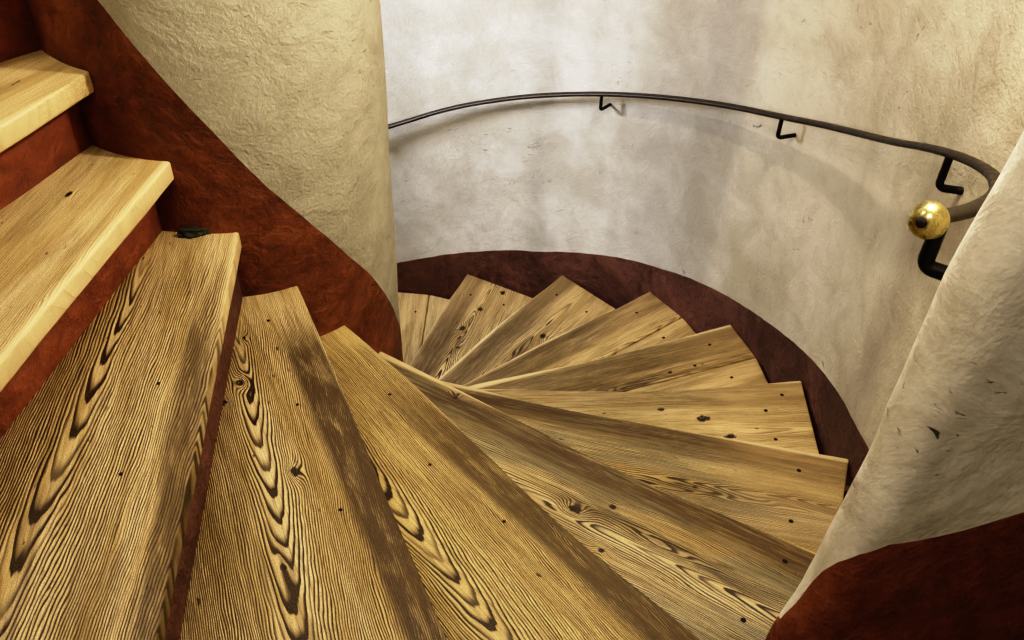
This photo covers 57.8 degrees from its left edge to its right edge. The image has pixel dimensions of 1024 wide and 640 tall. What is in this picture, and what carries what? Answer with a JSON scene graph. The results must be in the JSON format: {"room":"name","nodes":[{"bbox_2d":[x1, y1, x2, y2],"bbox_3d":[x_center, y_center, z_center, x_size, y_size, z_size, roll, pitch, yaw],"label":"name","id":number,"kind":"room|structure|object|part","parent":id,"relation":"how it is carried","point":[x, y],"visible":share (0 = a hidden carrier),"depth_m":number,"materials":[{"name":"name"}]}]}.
{"room":"spiral staircase","nodes":[
{"label":"spiral staircase","id":0,"kind":"room"},
{"bbox_2d":[98,0,400,328],"bbox_3d":[-0.655,-0.626,2.054,0.769,5.601,0.744,2,41,0],"label":"wall","id":1,"kind":"structure","parent":0,"point":[295,90],"depth_m":1.84,"materials":[{"name":"beige paint"}]},
{"bbox_2d":[25,0,402,361],"bbox_3d":[-0.701,0.684,3.178,0.733,5.186,0.726,2,41,0],"label":"baseboard","id":2,"kind":"structure","parent":1,"relation":"attached to","point":[131,111],"depth_m":1.88,"materials":[{"name":"brown paint"}]},
{"bbox_3d":[-0.746,0.446,4.275,0.536,0.174,1.279,-9,42,-13],"label":"stair step","id":3,"kind":"structure","parent":1,"relation":"attached to","visible":0},
{"bbox_2d":[398,292,448,364],"bbox_3d":[-0.446,0.344,4.138,0.545,0.175,1.282,2,41,0],"label":"stair step","id":4,"kind":"structure","parent":3,"relation":"on","point":[418,313],"depth_m":4.42,"materials":[{"name":"brown wood"}]},
{"bbox_2d":[410,274,532,378],"bbox_3d":[-0.169,0.296,3.939,0.548,0.175,1.278,13,42,13],"label":"stair step","id":5,"kind":"structure","parent":4,"relation":"on","point":[478,306],"depth_m":4.14,"materials":[{"name":"brown wood"}]},
{"bbox_2d":[438,276,614,384],"bbox_3d":[0.048,0.294,3.685,0.545,0.175,1.281,26,46,25],"label":"stair step","id":6,"kind":"structure","parent":5,"relation":"on","point":[563,306],"depth_m":3.87,"materials":[{"name":"brown wood"}]},
{"bbox_2d":[462,292,695,386],"bbox_3d":[0.209,0.323,3.393,1.271,0.175,0.527,-26,48,-28],"label":"stair step","id":7,"kind":"structure","parent":6,"relation":"on","point":[645,321],"depth_m":3.56,"materials":[{"name":"brown wood"}]},
{"bbox_2d":[467,325,767,391],"bbox_3d":[0.288,0.375,3.070,1.275,0.175,0.546,-13,43,-16],"label":"stair step","id":8,"kind":"structure","parent":7,"relation":"on","point":[718,357],"depth_m":3.18,"materials":[{"name":"brown wood"}]},
{"bbox_2d":[479,381,818,453],"bbox_3d":[0.287,0.438,2.732,1.273,0.175,0.538,-1,41,-4],"label":"stair step","id":9,"kind":"structure","parent":8,"relation":"on","point":[773,414],"depth_m":2.81,"materials":[{"name":"brown wood"}]},
{"bbox_2d":[442,381,848,552],"bbox_3d":[0.207,0.492,2.401,1.291,0.175,0.551,10,42,9],"label":"stair step","id":10,"kind":"structure","parent":9,"relation":"on","point":[792,496],"depth_m":2.41,"materials":[{"name":"brown wood"}]},
{"bbox_2d":[379,352,815,639],"bbox_3d":[0.049,0.515,2.103,1.316,0.175,0.542,22,45,22],"label":"stair step","id":11,"kind":"structure","parent":10,"relation":"on","point":[721,577],"depth_m":2.04,"materials":[{"name":"brown wood"}]},
{"bbox_2d":[320,326,700,639],"bbox_3d":[-0.194,0.492,1.854,0.530,0.175,1.267,-30,50,-31],"label":"stair step","id":12,"kind":"structure","parent":11,"relation":"on","point":[491,563],"depth_m":1.81,"materials":[{"name":"brown wood"}]},
{"bbox_2d":[180,286,446,639],"bbox_3d":[-0.470,0.418,1.662,0.531,0.175,1.242,-16,44,-20],"label":"stair step","id":13,"kind":"structure","parent":12,"relation":"on","point":[300,537],"depth_m":1.62,"materials":[{"name":"brown wood"}]},
{"bbox_2d":[0,230,242,639],"bbox_3d":[-0.659,0.272,1.558,0.489,0.175,1.220,3,41,2],"label":"stair step","id":14,"kind":"structure","parent":13,"relation":"on","point":[105,471],"depth_m":1.50,"materials":[{"name":"brown wood"}]},
{"bbox_2d":[0,145,173,438],"bbox_3d":[-1.028,0.102,1.474,0.524,0.174,1.264,7,41,6],"label":"stair step","id":15,"kind":"structure","parent":14,"relation":"on","point":[68,243],"depth_m":1.66,"materials":[{"name":"brown wood"}]},
{"bbox_2d":[0,50,93,209],"bbox_3d":[-1.273,-0.129,1.465,0.541,0.174,1.259,19,44,18],"label":"stair step","id":16,"kind":"structure","parent":15,"relation":"on","point":[43,128],"depth_m":1.72,"materials":[{"name":"brown wood"}]},
{"bbox_2d":[0,0,40,61],"bbox_3d":[-1.487,-0.419,1.526,0.480,0.174,1.257,32,49,30],"label":"stair step","id":17,"kind":"structure","parent":16,"relation":"on","point":[18,37],"depth_m":1.75,"materials":[{"name":"brown wood"}]},
{"bbox_2d":[178,226,210,237],"bbox_3d":[-0.663,-0.189,1.942,0.073,0.023,0.031,-15,44,-19],"label":"chip","id":18,"kind":"object","parent":14,"relation":"on","point":[187,231],"visible":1,"depth_m":1.93,"materials":[{"name":"black"}]},
{"bbox_2d":[380,0,1023,617],"bbox_3d":[0.107,-0.238,2.348,4.757,6.530,3.207,2,41,0],"label":"wall","id":19,"kind":"structure","parent":0,"point":[809,232],"depth_m":2.77,"materials":[{"name":"white paint"}]},
{"bbox_2d":[388,91,999,280],"bbox_3d":[-0.315,-0.379,3.024,3.176,2.001,1.776,21,44,20],"label":"handrail","id":20,"kind":"object","parent":19,"relation":"attached to","point":[929,220],"visible":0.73,"depth_m":1.86,"materials":[{"name":"metal"}]},
{"bbox_3d":[-0.331,-0.375,3.039,3.157,1.976,1.733,20,44,20],"label":"rail","id":21,"kind":"part","parent":20,"relation":"part of","materials":[{"name":"metal"}]},
{"bbox_2d":[397,250,1023,639],"bbox_3d":[-0.006,1.011,3.434,4.619,4.394,3.205,2,41,0],"label":"baseboard","id":22,"kind":"structure","parent":19,"relation":"attached to","point":[968,584],"depth_m":1.31,"materials":[{"name":"brown paint"}]}
]}

